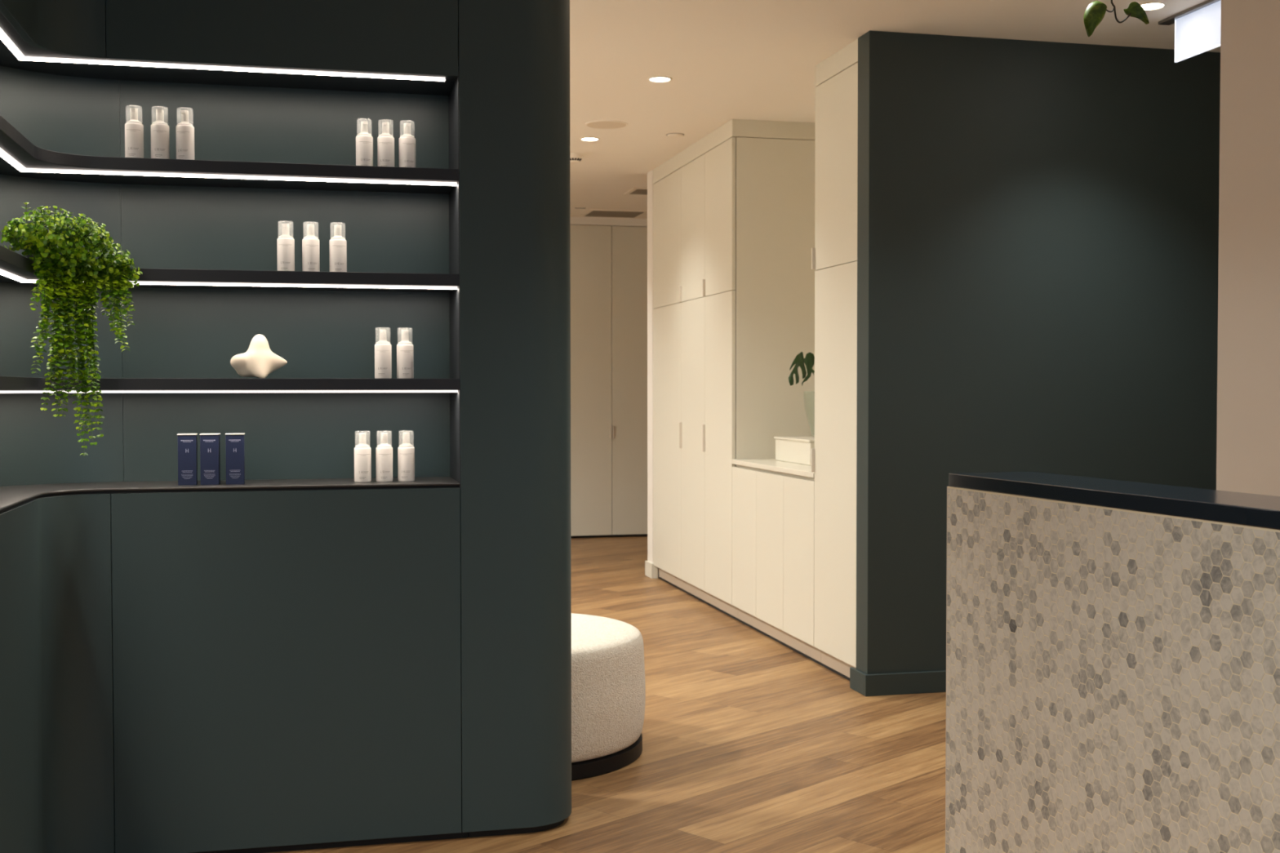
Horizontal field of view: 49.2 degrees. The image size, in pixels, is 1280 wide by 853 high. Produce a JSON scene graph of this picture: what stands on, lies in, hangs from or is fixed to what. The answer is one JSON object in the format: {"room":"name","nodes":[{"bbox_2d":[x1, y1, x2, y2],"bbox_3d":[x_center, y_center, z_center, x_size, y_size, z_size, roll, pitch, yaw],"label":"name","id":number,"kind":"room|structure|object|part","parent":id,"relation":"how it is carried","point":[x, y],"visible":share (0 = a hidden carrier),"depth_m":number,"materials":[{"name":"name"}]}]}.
{"room":"salon","nodes":[
{"label":"salon","id":0,"kind":"room"},
{"bbox_2d":[270,536,946,852],"bbox_3d":[0.741,1.161,4.935,6.300,0.080,14.200,0,2,-13],"label":"floor","id":1,"kind":"structure","parent":0,"point":[751,744],"depth_m":4.76,"materials":[{"name":"brown wood"}]},
{"bbox_2d":[0,0,571,852],"bbox_3d":[-0.961,-0.173,2.847,2.035,2.700,2.530,0,2,-13],"label":"shelving unit","id":2,"kind":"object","parent":1,"relation":"on","point":[300,655],"depth_m":3.83,"materials":[{"name":"dark green painted wood panel"},{"name":"black metal"}]},
{"bbox_3d":[-1.224,-1.221,2.572,0.170,0.590,2.130,0,2,-13],"label":"fascia panel","id":3,"kind":"part","parent":2,"relation":"part of","materials":[{"name":"grey"}]},
{"bbox_3d":[-1.222,0.682,2.622,0.170,0.960,2.130,0,2,-13],"label":"panel","id":4,"kind":"part","parent":2,"relation":"part of","materials":[{"name":"grey"}]},
{"bbox_3d":[-1.555,-0.372,2.683,0.362,1.156,2.434,0,2,-3],"label":"panel","id":5,"kind":"part","parent":2,"relation":"part of","materials":[{"name":"grey"}]},
{"bbox_2d":[0,202,142,455],"bbox_3d":[-1.469,-0.234,3.462,0.310,0.614,0.381,0,2,14],"label":"trailing plant","id":6,"kind":"object","parent":2,"relation":"hanging from","point":[57,263],"visible":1,"depth_m":3.44,"materials":[{"name":"green plant"}]},
{"bbox_3d":[-1.455,-0.265,3.411,0.031,0.264,0.059,0,2,-13],"label":"trailing stem","id":7,"kind":"part","parent":6,"relation":"part of","materials":[{"name":"green plant"}]},
{"bbox_3d":[-1.531,-0.454,3.609,0.116,0.085,0.116,0,2,-13],"label":"pot","id":8,"kind":"part","parent":6,"relation":"part of","materials":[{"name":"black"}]},
{"bbox_3d":[-1.442,-0.296,3.408,0.028,0.204,0.082,0,2,5],"label":"trailing stem","id":9,"kind":"part","parent":6,"relation":"part of","materials":[{"name":"green plant"}]},
{"bbox_3d":[-1.442,-0.244,3.431,0.018,0.324,0.054,0,2,-13],"label":"trailing stem","id":10,"kind":"part","parent":6,"relation":"part of","materials":[{"name":"green plant"}]},
{"bbox_3d":[-1.429,-0.217,3.443,0.033,0.342,0.085,0,2,13],"label":"trailing stem","id":11,"kind":"part","parent":6,"relation":"part of","materials":[{"name":"green plant"}]},
{"bbox_3d":[-1.427,-0.264,3.436,0.015,0.279,0.083,0,2,-13],"label":"trailing stem","id":12,"kind":"part","parent":6,"relation":"part of","materials":[{"name":"green plant"}]},
{"bbox_3d":[-1.436,-0.265,3.434,0.009,0.288,0.059,-1,2,-28],"label":"trailing stem","id":13,"kind":"part","parent":6,"relation":"part of","materials":[{"name":"green plant"}]},
{"bbox_3d":[-1.432,-0.234,3.437,0.005,0.344,0.065,-1,2,-25],"label":"trailing stem","id":14,"kind":"part","parent":6,"relation":"part of","materials":[{"name":"green plant"}]},
{"bbox_3d":[-1.428,-0.219,3.454,0.005,0.378,0.057,-1,2,-25],"label":"trailing stem","id":15,"kind":"part","parent":6,"relation":"part of","materials":[{"name":"green plant"}]},
{"bbox_3d":[-1.415,-0.246,3.458,0.005,0.334,0.080,-1,2,-24],"label":"trailing stem","id":16,"kind":"part","parent":6,"relation":"part of","materials":[{"name":"green plant"}]},
{"bbox_3d":[-1.421,-0.436,3.455,0.138,0.209,0.395,1,2,28],"label":"leafy crown","id":17,"kind":"part","parent":6,"relation":"part of","materials":[{"name":"green plant"}]},
{"bbox_3d":[-1.405,-0.182,3.477,0.032,0.430,0.062,0,2,-13],"label":"trailing stem","id":18,"kind":"part","parent":6,"relation":"part of","materials":[{"name":"green plant"}]},
{"bbox_3d":[-1.403,-0.263,3.486,0.008,0.280,0.076,0,2,-15],"label":"trailing stem","id":19,"kind":"part","parent":6,"relation":"part of","materials":[{"name":"green plant"}]},
{"bbox_3d":[-1.408,-0.248,3.487,0.006,0.336,0.062,-1,2,-27],"label":"trailing stem","id":20,"kind":"part","parent":6,"relation":"part of","materials":[{"name":"green plant"}]},
{"bbox_3d":[-1.403,-0.237,3.500,0.010,0.360,0.058,-1,2,-30],"label":"trailing stem","id":21,"kind":"part","parent":6,"relation":"part of","materials":[{"name":"green plant"}]},
{"bbox_3d":[-1.400,-0.208,3.511,0.006,0.426,0.055,-1,2,-20],"label":"trailing stem","id":22,"kind":"part","parent":6,"relation":"part of","materials":[{"name":"green plant"}]},
{"bbox_3d":[-1.392,-0.179,3.493,0.050,0.438,0.054,0,2,-13],"label":"trailing stem","id":23,"kind":"part","parent":6,"relation":"part of","materials":[{"name":"green plant"}]},
{"bbox_3d":[-1.384,-0.195,3.489,0.053,0.395,0.078,0,2,-13],"label":"trailing stem","id":24,"kind":"part","parent":6,"relation":"part of","materials":[{"name":"green plant"}]},
{"bbox_3d":[-1.391,-0.175,3.514,0.011,0.481,0.068,0,2,-15],"label":"trailing stem","id":25,"kind":"part","parent":6,"relation":"part of","materials":[{"name":"green plant"}]},
{"bbox_3d":[-1.373,-0.197,3.524,0.030,0.433,0.078,0,2,-13],"label":"trailing stem","id":26,"kind":"part","parent":6,"relation":"part of","materials":[{"name":"green plant"}]},
{"bbox_3d":[-1.381,-0.214,3.527,0.017,0.406,0.070,-1,2,-35],"label":"trailing stem","id":27,"kind":"part","parent":6,"relation":"part of","materials":[{"name":"green plant"}]},
{"bbox_3d":[-1.344,-0.341,3.564,0.005,0.186,0.078,-1,2,-24],"label":"trailing stem","id":28,"kind":"part","parent":6,"relation":"part of","materials":[{"name":"green plant"}]},
{"bbox_2d":[124,107,143,157],"bbox_3d":[-1.333,-0.772,3.686,0.047,0.142,0.047,0,2,-13],"label":"pump bottle","id":29,"kind":"object","parent":2,"relation":"on","point":[134,129],"visible":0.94,"depth_m":3.67,"materials":[{"name":"white plastic"}]},
{"bbox_2d":[151,109,169,159],"bbox_3d":[-1.270,-0.773,3.700,0.047,0.142,0.047,-1,2,-17],"label":"pump bottle","id":30,"kind":"object","parent":2,"relation":"on","point":[160,142],"visible":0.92,"depth_m":3.68,"materials":[{"name":"white plastic"}]},
{"bbox_2d":[175,110,194,159],"bbox_3d":[-1.209,-0.773,3.715,0.047,0.142,0.047,0,1,1],"label":"pump bottle","id":31,"kind":"object","parent":2,"relation":"on","point":[184,131],"visible":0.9,"depth_m":3.70,"materials":[{"name":"white plastic"}]},
{"bbox_2d":[177,433,197,485],"bbox_3d":[-1.223,0.088,3.778,0.050,0.138,0.050,0,2,-15],"label":"carton","id":32,"kind":"object","parent":2,"relation":"on","point":[187,442],"visible":1,"depth_m":3.75,"materials":[{"name":"blue cardboard"}]},
{"bbox_3d":[-1.223,0.021,3.777,0.050,0.004,0.050,0,2,-15],"label":"carton lid","id":33,"kind":"part","parent":32,"relation":"part of","materials":[{"name":"white"}]},
{"bbox_2d":[199,433,220,484],"bbox_3d":[-1.166,0.088,3.792,0.050,0.138,0.050,0,2,-12],"label":"carton","id":34,"kind":"object","parent":2,"relation":"on","point":[210,443],"visible":1,"depth_m":3.77,"materials":[{"name":"blue cardboard"}]},
{"bbox_3d":[-1.166,0.021,3.790,0.050,0.004,0.050,0,2,-12],"label":"carton lid","id":35,"kind":"part","parent":34,"relation":"part of","materials":[{"name":"white"}]},
{"bbox_3d":[-0.932,-0.662,2.784,1.329,0.032,2.380,0,2,-13],"label":"shelf","id":36,"kind":"part","parent":2,"relation":"part of","materials":[{"name":"black wood"}]},
{"bbox_3d":[-0.932,-0.375,2.792,1.329,0.032,2.380,0,2,-13],"label":"shelf","id":37,"kind":"part","parent":2,"relation":"part of","materials":[{"name":"black metal"}]},
{"bbox_3d":[-0.931,-0.088,2.799,1.329,0.032,2.380,0,2,-13],"label":"shelf","id":38,"kind":"part","parent":2,"relation":"part of","materials":[{"name":"black wood"}]},
{"bbox_2d":[225,432,244,484],"bbox_3d":[-1.102,0.088,3.807,0.050,0.138,0.050,0,2,-14],"label":"carton","id":39,"kind":"object","parent":2,"relation":"on","point":[234,442],"visible":1,"depth_m":3.78,"materials":[{"name":"blue cardboard"}]},
{"bbox_3d":[-1.102,0.020,3.805,0.050,0.004,0.050,0,2,-14],"label":"carton lid","id":40,"kind":"part","parent":39,"relation":"part of","materials":[{"name":"white cardboard"}]},
{"bbox_2d":[230,333,287,377],"bbox_3d":[-1.039,-0.190,3.801,0.102,0.122,0.121,1,2,29],"label":"sculpture","id":41,"kind":"object","parent":2,"relation":"on","point":[259,361],"visible":1,"depth_m":3.77,"materials":[{"name":"beige ceramic"}]},
{"bbox_3d":[-0.942,-1.252,3.723,0.908,0.590,0.020,0,2,-13],"label":"fascia panel","id":42,"kind":"part","parent":2,"relation":"part of","materials":[{"name":"grey"}]},
{"bbox_3d":[-1.003,-0.407,4.006,0.908,1.156,0.014,0,2,-13],"label":"panel","id":43,"kind":"part","parent":2,"relation":"part of","materials":[{"name":"grey"}]},
{"bbox_2d":[276,223,294,271],"bbox_3d":[-0.969,-0.489,3.825,0.047,0.142,0.047,0,2,-10],"label":"pump bottle","id":44,"kind":"object","parent":2,"relation":"on","point":[285,242],"visible":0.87,"depth_m":3.81,"materials":[{"name":"white plastic"}]},
{"bbox_3d":[-0.940,0.652,3.773,0.908,0.960,0.020,0,2,-13],"label":"panel","id":45,"kind":"part","parent":2,"relation":"part of","materials":[{"name":"grey wood"}]},
{"bbox_2d":[302,223,319,271],"bbox_3d":[-0.904,-0.490,3.841,0.047,0.142,0.047,-1,2,-25],"label":"pump bottle","id":46,"kind":"object","parent":2,"relation":"on","point":[310,243],"visible":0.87,"depth_m":3.82,"materials":[{"name":"white plastic"}]},
{"bbox_2d":[328,224,346,271],"bbox_3d":[-0.833,-0.490,3.858,0.047,0.142,0.047,-1,2,-22],"label":"pump bottle","id":47,"kind":"object","parent":2,"relation":"on","point":[337,243],"visible":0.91,"depth_m":3.84,"materials":[{"name":"white plastic"}]},
{"bbox_2d":[354,432,371,482],"bbox_3d":[-0.771,0.083,3.887,0.047,0.142,0.047,-1,2,-18],"label":"pump bottle","id":48,"kind":"object","parent":2,"relation":"on","point":[362,451],"visible":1,"depth_m":3.87,"materials":[{"name":"white plastic"}]},
{"bbox_2d":[355,120,373,165],"bbox_3d":[-0.762,-0.778,3.867,0.047,0.142,0.047,-1,2,-19],"label":"pump bottle","id":49,"kind":"object","parent":2,"relation":"on","point":[364,140],"visible":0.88,"depth_m":3.85,"materials":[{"name":"white plastic"}]},
{"bbox_2d":[374,329,391,378],"bbox_3d":[-0.716,-0.204,3.893,0.047,0.142,0.047,0,2,-7],"label":"pump bottle","id":50,"kind":"object","parent":2,"relation":"on","point":[383,348],"visible":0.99,"depth_m":3.88,"materials":[{"name":"white plastic"}]},
{"bbox_2d":[375,432,392,482],"bbox_3d":[-0.713,0.083,3.901,0.047,0.142,0.047,0,2,-16],"label":"pump bottle","id":51,"kind":"object","parent":2,"relation":"on","point":[384,451],"visible":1,"depth_m":3.88,"materials":[{"name":"white plastic"}]},
{"bbox_2d":[377,121,394,166],"bbox_3d":[-0.705,-0.778,3.881,0.047,0.142,0.047,0,2,-5],"label":"pump bottle","id":52,"kind":"object","parent":2,"relation":"on","point":[385,141],"visible":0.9,"depth_m":3.86,"materials":[{"name":"white plastic"}]},
{"bbox_2d":[396,329,413,378],"bbox_3d":[-0.656,-0.205,3.907,0.047,0.142,0.047,-1,2,-23],"label":"pump bottle","id":53,"kind":"object","parent":2,"relation":"on","point":[405,348],"visible":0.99,"depth_m":3.89,"materials":[{"name":"white plastic"}]},
{"bbox_2d":[397,432,414,481],"bbox_3d":[-0.654,0.082,3.915,0.047,0.142,0.047,0,2,-4],"label":"pump bottle","id":54,"kind":"object","parent":2,"relation":"on","point":[406,451],"visible":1,"depth_m":3.90,"materials":[{"name":"white plastic"}]},
{"bbox_2d":[399,122,415,167],"bbox_3d":[-0.648,-0.779,3.894,0.047,0.142,0.047,-1,2,-23],"label":"pump bottle","id":55,"kind":"object","parent":2,"relation":"on","point":[406,141],"visible":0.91,"depth_m":3.88,"materials":[{"name":"white plastic"}]},
{"bbox_3d":[-0.521,-0.407,3.981,0.018,1.156,0.284,0,2,-13],"label":"panel","id":56,"kind":"part","parent":2,"relation":"part of","materials":[{"name":"black wood"}]},
{"bbox_3d":[-0.379,-0.217,4.078,0.334,2.679,0.400,0,2,-13],"label":"panel","id":57,"kind":"part","parent":2,"relation":"part of","materials":[{"name":"grey wood"}]},
{"bbox_2d":[571,613,645,781],"bbox_3d":[-0.426,0.910,4.842,0.890,0.428,0.890,0,2,-13],"label":"pouf","id":58,"kind":"object","parent":1,"relation":"on","point":[608,683],"visible":0.29,"depth_m":4.56,"materials":[{"name":"fabric"}]},
{"bbox_2d":[653,137,816,621],"bbox_3d":[0.595,-0.274,8.453,0.659,2.604,1.775,0,2,-13],"label":"tall cabinet","id":59,"kind":"object","parent":1,"relation":"on","point":[734,225],"visible":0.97,"depth_m":7.70,"materials":[{"name":"beige paint"}]},
{"bbox_3d":[0.179,0.081,8.903,0.020,1.695,0.724,0,2,-13],"label":"cabinet door","id":60,"kind":"part","parent":59,"relation":"part of","materials":[{"name":"beige paint"}]},
{"bbox_3d":[0.178,-1.177,8.870,0.020,0.816,0.724,0,2,-13],"label":"cabinet door","id":61,"kind":"part","parent":59,"relation":"part of","materials":[{"name":"beige paint"}]},
{"bbox_3d":[0.248,0.053,8.536,0.017,0.157,0.008,0,2,-13],"label":"door pull","id":62,"kind":"part","parent":59,"relation":"part of","materials":[{"name":"beige metal"}]},
{"bbox_3d":[0.247,-0.808,8.514,0.017,0.099,0.008,0,2,-13],"label":"door pull","id":63,"kind":"part","parent":59,"relation":"part of","materials":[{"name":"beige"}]},
{"bbox_3d":[0.322,0.097,8.298,0.020,1.695,0.515,0,2,-13],"label":"cabinet door","id":64,"kind":"part","parent":59,"relation":"part of","materials":[{"name":"beige paint"}]},
{"bbox_3d":[0.321,-1.161,8.265,0.020,0.816,0.515,0,2,-13],"label":"cabinet door","id":65,"kind":"part","parent":59,"relation":"part of","materials":[{"name":"beige paint"}]},
{"bbox_3d":[0.367,0.066,8.033,0.017,0.157,0.008,0,2,-13],"label":"door pull","id":66,"kind":"part","parent":59,"relation":"part of","materials":[{"name":"beige metal"}]},
{"bbox_3d":[0.366,-0.795,8.011,0.017,0.099,0.008,0,2,-13],"label":"door pull","id":67,"kind":"part","parent":59,"relation":"part of","materials":[{"name":"beige metal"}]},
{"bbox_3d":[0.443,0.110,7.788,0.020,1.695,0.530,0,2,-13],"label":"cabinet door","id":68,"kind":"part","parent":59,"relation":"part of","materials":[{"name":"beige paint"}]},
{"bbox_3d":[0.442,-1.148,7.755,0.020,0.816,0.530,0,2,-13],"label":"cabinet door","id":69,"kind":"part","parent":59,"relation":"part of","materials":[{"name":"beige paint"}]},
{"bbox_2d":[653,119,815,183],"bbox_3d":[0.602,-1.625,8.422,0.644,0.093,1.780,0,2,-13],"label":"bulkhead","id":70,"kind":"structure","parent":59,"relation":"on","point":[734,127],"depth_m":7.58,"materials":[{"name":"beige paint"}]},
{"bbox_2d":[732,465,821,665],"bbox_3d":[0.953,0.644,7.001,0.643,0.845,1.257,0,2,-13],"label":"base cabinet","id":71,"kind":"object","parent":1,"relation":"on","point":[773,513],"visible":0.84,"depth_m":6.85,"materials":[{"name":"beige paint"}]},
{"bbox_3d":[0.554,0.595,7.336,0.020,0.748,0.417,0,2,-13],"label":"cabinet door","id":72,"kind":"part","parent":71,"relation":"part of","materials":[{"name":"beige paint"}]},
{"bbox_3d":[0.650,0.606,6.928,0.020,0.748,0.418,0,2,-13],"label":"cabinet door","id":73,"kind":"part","parent":71,"relation":"part of","materials":[{"name":"beige paint"}]},
{"bbox_2d":[731,458,814,478],"bbox_3d":[0.951,0.206,6.989,0.647,0.030,1.257,0,2,-13],"label":"countertop","id":74,"kind":"structure","parent":71,"relation":"on","point":[769,464],"depth_m":6.95,"materials":[{"name":"beige stone"}]},
{"bbox_2d":[773,435,814,465],"bbox_3d":[0.951,0.122,7.183,0.370,0.127,0.540,0,2,-13],"label":"display box","id":75,"kind":"object","parent":74,"relation":"on","point":[797,449],"visible":0.45,"depth_m":7.11,"materials":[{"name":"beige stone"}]},
{"bbox_3d":[0.951,0.064,7.182,0.370,0.011,0.540,0,2,-13],"label":"box lid","id":76,"kind":"part","parent":75,"relation":"part of","materials":[{"name":"beige stone"}]},
{"bbox_3d":[0.948,-0.063,7.214,0.208,0.240,0.208,0,2,-13],"label":"glass vase","id":77,"kind":"object","parent":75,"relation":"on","visible":0},
{"bbox_2d":[788,351,814,386],"bbox_3d":[0.844,-0.172,7.190,0.212,0.428,0.059,-1,2,-26],"label":"monstera leaf","id":78,"kind":"object","parent":77,"relation":"in","point":[799,361],"visible":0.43,"depth_m":7.19,"materials":[{"name":"green plant"}]},
{"bbox_3d":[0.747,0.617,6.521,0.020,0.748,0.416,0,2,-13],"label":"cabinet door","id":79,"kind":"part","parent":71,"relation":"part of","materials":[{"name":"beige paint"}]},
{"bbox_2d":[811,62,857,680],"bbox_3d":[1.148,-0.213,6.118,0.659,2.604,0.504,0,2,-13],"label":"tall cabinet","id":80,"kind":"object","parent":1,"relation":"on","point":[834,253],"visible":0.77,"depth_m":6.04,"materials":[{"name":"beige paint"}]},
{"bbox_3d":[0.779,0.152,6.293,0.017,0.105,0.008,0,2,-13],"label":"door pull","id":81,"kind":"part","parent":80,"relation":"part of","materials":[{"name":"beige"}]},
{"bbox_3d":[0.778,-0.752,6.269,0.017,0.095,0.008,0,2,-13],"label":"door pull","id":82,"kind":"part","parent":80,"relation":"part of","materials":[{"name":"beige metal"}]},
{"bbox_3d":[0.853,0.155,6.058,0.020,1.695,0.502,0,2,-13],"label":"cabinet door","id":83,"kind":"part","parent":80,"relation":"part of","materials":[{"name":"beige paint"}]},
{"bbox_3d":[0.852,-1.103,6.025,0.020,0.816,0.502,0,2,-13],"label":"cabinet door","id":84,"kind":"part","parent":80,"relation":"part of","materials":[{"name":"beige paint"}]},
{"bbox_2d":[815,38,857,86],"bbox_3d":[1.156,-1.564,6.085,0.644,0.093,0.504,0,2,-13],"label":"trim","id":85,"kind":"structure","parent":80,"relation":"on","point":[843,59],"depth_m":6.00,"materials":[{"name":"beige paint"}]},
{"bbox_2d":[945,471,1279,852],"bbox_3d":[1.378,0.657,2.544,0.751,1.050,1.952,-1,2,-17],"label":"reception desk","id":86,"kind":"object","parent":1,"relation":"on","point":[1113,646],"visible":1,"depth_m":2.76,"materials":[{"name":"beige tile"}]},
{"bbox_3d":[0.834,0.652,3.397,0.201,1.018,0.003,-1,2,-17],"label":"edge trim","id":87,"kind":"part","parent":86,"relation":"part of","materials":[{"name":"beige tile"}]},
{"bbox_2d":[948,471,1279,529],"bbox_3d":[1.127,0.151,2.451,0.226,0.032,1.944,-1,2,-17],"label":"countertop","id":88,"kind":"structure","parent":86,"relation":"on","point":[1263,511],"depth_m":2.73,"materials":[{"name":"black stone"}]},
{"bbox_2d":[570,216,647,226],"bbox_3d":[-0.880,-0.406,11.732,6.300,2.700,0.150,0,2,-13],"label":"wall","id":89,"kind":"structure","parent":0,"point":[574,220],"depth_m":11.77,"materials":[{"name":"white paint"}]},
{"bbox_2d":[570,224,611,536],"bbox_3d":[-0.561,-0.384,11.743,0.655,2.610,0.057,0,2,-13],"label":"door","id":90,"kind":"structure","parent":89,"relation":"in","point":[590,245],"depth_m":11.76,"materials":[{"name":"beige paint"}]},
{"bbox_3d":[-0.246,0.047,11.809,0.012,0.110,0.019,0,2,-13],"label":"handle","id":91,"kind":"part","parent":90,"relation":"part of","materials":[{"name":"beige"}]},
{"bbox_2d":[570,533,647,537],"bbox_3d":[-0.871,0.933,11.735,6.300,0.022,0.015,0,2,-13],"label":"trim","id":92,"kind":"structure","parent":89,"relation":"attached to","point":[641,535],"depth_m":11.87,"materials":[{"name":"black"}]},
{"bbox_2d":[611,226,647,534],"bbox_3d":[0.080,-0.388,11.895,0.655,2.610,0.057,0,2,-13],"label":"door","id":93,"kind":"structure","parent":89,"relation":"in","point":[628,243],"depth_m":11.84,"materials":[{"name":"beige paint"}]},
{"bbox_3d":[-0.225,0.046,11.814,0.012,0.110,0.019,0,2,-13],"label":"handle","id":94,"kind":"part","parent":93,"relation":"part of","materials":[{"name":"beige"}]},
{"bbox_2d":[647,169,658,577],"bbox_3d":[1.422,-0.353,9.637,2.787,2.700,0.140,0,2,-13],"label":"wall","id":95,"kind":"structure","parent":0,"point":[650,175],"depth_m":9.30,"materials":[{"name":"white paint"}]},
{"bbox_2d":[644,560,657,578],"bbox_3d":[0.077,0.956,9.348,0.046,0.100,0.178,0,2,-13],"label":"baseboard","id":96,"kind":"structure","parent":95,"relation":"attached to","point":[651,571],"depth_m":9.27,"materials":[{"name":"beige paint"}]},
{"bbox_2d":[569,0,1220,218],"bbox_3d":[0.738,-1.628,4.862,6.500,0.100,14.400,0,2,-13],"label":"ceiling","id":97,"kind":"structure","parent":0,"point":[726,60],"depth_m":5.95,"materials":[{"name":"white paint"}]},
{"bbox_2d":[569,152,584,163],"bbox_3d":[-0.404,-1.650,8.600,0.124,0.050,0.124,0,2,-13],"label":"smoke detector","id":98,"kind":"object","parent":97,"relation":"attached to","point":[575,157],"visible":0.75,"depth_m":8.56,"materials":[{"name":"white plastic"}]},
{"bbox_3d":[-0.404,-1.669,8.599,0.124,0.012,0.124,0,2,-13],"label":"mounting plate","id":99,"kind":"part","parent":98,"relation":"part of","materials":[{"name":"white plastic"}]},
{"bbox_2d":[579,137,599,141],"bbox_3d":[-0.289,-1.658,8.062,0.116,0.006,0.116,0,2,-13],"label":"recessed light","id":100,"kind":"object","parent":97,"relation":"in","point":[585,139],"visible":1,"depth_m":8.06,"materials":[{"name":"white"}]},
{"bbox_2d":[585,120,627,128],"bbox_3d":[-0.182,-1.647,7.628,0.234,0.005,0.234,0,2,-13],"label":"ceiling speaker","id":101,"kind":"object","parent":97,"relation":"attached to","point":[600,124],"visible":1,"depth_m":7.62,"materials":[{"name":"beige"}]},
{"bbox_2d":[578,208,647,217],"bbox_3d":[-0.214,-1.746,11.475,0.497,0.008,0.450,0,2,-13],"label":"ceiling vent","id":102,"kind":"object","parent":97,"relation":"in","point":[591,212],"visible":0.97,"depth_m":11.43,"materials":[{"name":"white metal"}]},
{"bbox_2d":[623,186,647,195],"bbox_3d":[0.190,-1.714,10.224,0.555,0.008,0.330,0,2,-13],"label":"ceiling vent","id":103,"kind":"object","parent":97,"relation":"in","point":[634,191],"visible":0.34,"depth_m":10.19,"materials":[{"name":"white"}]},
{"bbox_2d":[647,75,672,82],"bbox_3d":[0.093,-1.618,6.511,0.116,0.006,0.116,0,2,-13],"label":"recessed light","id":104,"kind":"object","parent":97,"relation":"in","point":[655,78],"visible":1,"depth_m":6.50,"materials":[{"name":"white"}]},
{"bbox_2d":[666,133,684,137],"bbox_3d":[0.200,-1.652,7.939,0.104,0.012,0.104,0,2,-13],"label":"ceiling sensor","id":105,"kind":"object","parent":97,"relation":"attached to","point":[669,135],"visible":1,"depth_m":7.92,"materials":[{"name":"white plastic"}]},
{"bbox_2d":[1083,0,1149,36],"bbox_3d":[1.111,-1.214,3.213,0.200,0.644,0.200,0,2,-13],"label":"vine","id":106,"kind":"object","parent":97,"relation":"hanging from","point":[1095,11],"visible":1,"depth_m":3.20,"materials":[{"name":"green plant"}]},
{"bbox_3d":[1.099,-1.132,3.212,0.070,0.407,0.004,0,2,-13],"label":"vine stem","id":107,"kind":"part","parent":106,"relation":"part of","materials":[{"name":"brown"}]},
{"bbox_2d":[1139,1,1167,10],"bbox_3d":[1.928,-1.587,5.277,0.116,0.006,0.116,0,2,-13],"label":"recessed light","id":108,"kind":"object","parent":97,"relation":"in","point":[1148,6],"visible":0.8,"depth_m":5.27,"materials":[{"name":"white"}]},
{"bbox_2d":[1158,0,1221,62],"bbox_3d":[2.127,-1.502,5.261,0.050,0.177,0.530,0,2,-13],"label":"exit sign","id":109,"kind":"object","parent":97,"relation":"hanging from","point":[1197,27],"visible":0.81,"depth_m":5.30,"materials":[{"name":"white plastic"}]},
{"bbox_2d":[856,30,1220,674],"bbox_3d":[2.269,-0.261,6.058,2.788,2.700,0.124,0,2,-13],"label":"wall partition","id":110,"kind":"structure","parent":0,"point":[1037,221],"depth_m":5.82,"materials":[{"name":"grey paint"}]},
{"bbox_2d":[849,666,946,696],"bbox_3d":[2.262,1.045,6.098,2.802,0.088,0.171,0,2,-13],"label":"baseboard","id":111,"kind":"structure","parent":110,"relation":"attached to","point":[929,682],"depth_m":5.74,"materials":[{"name":"grey paint"}]},
{"bbox_2d":[1216,0,1279,496],"bbox_3d":[2.913,-0.236,5.105,1.975,2.700,0.200,0,2,-13],"label":"wall pillar","id":112,"kind":"structure","parent":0,"point":[1248,437],"depth_m":4.80,"materials":[{"name":"white paint"}]}
]}

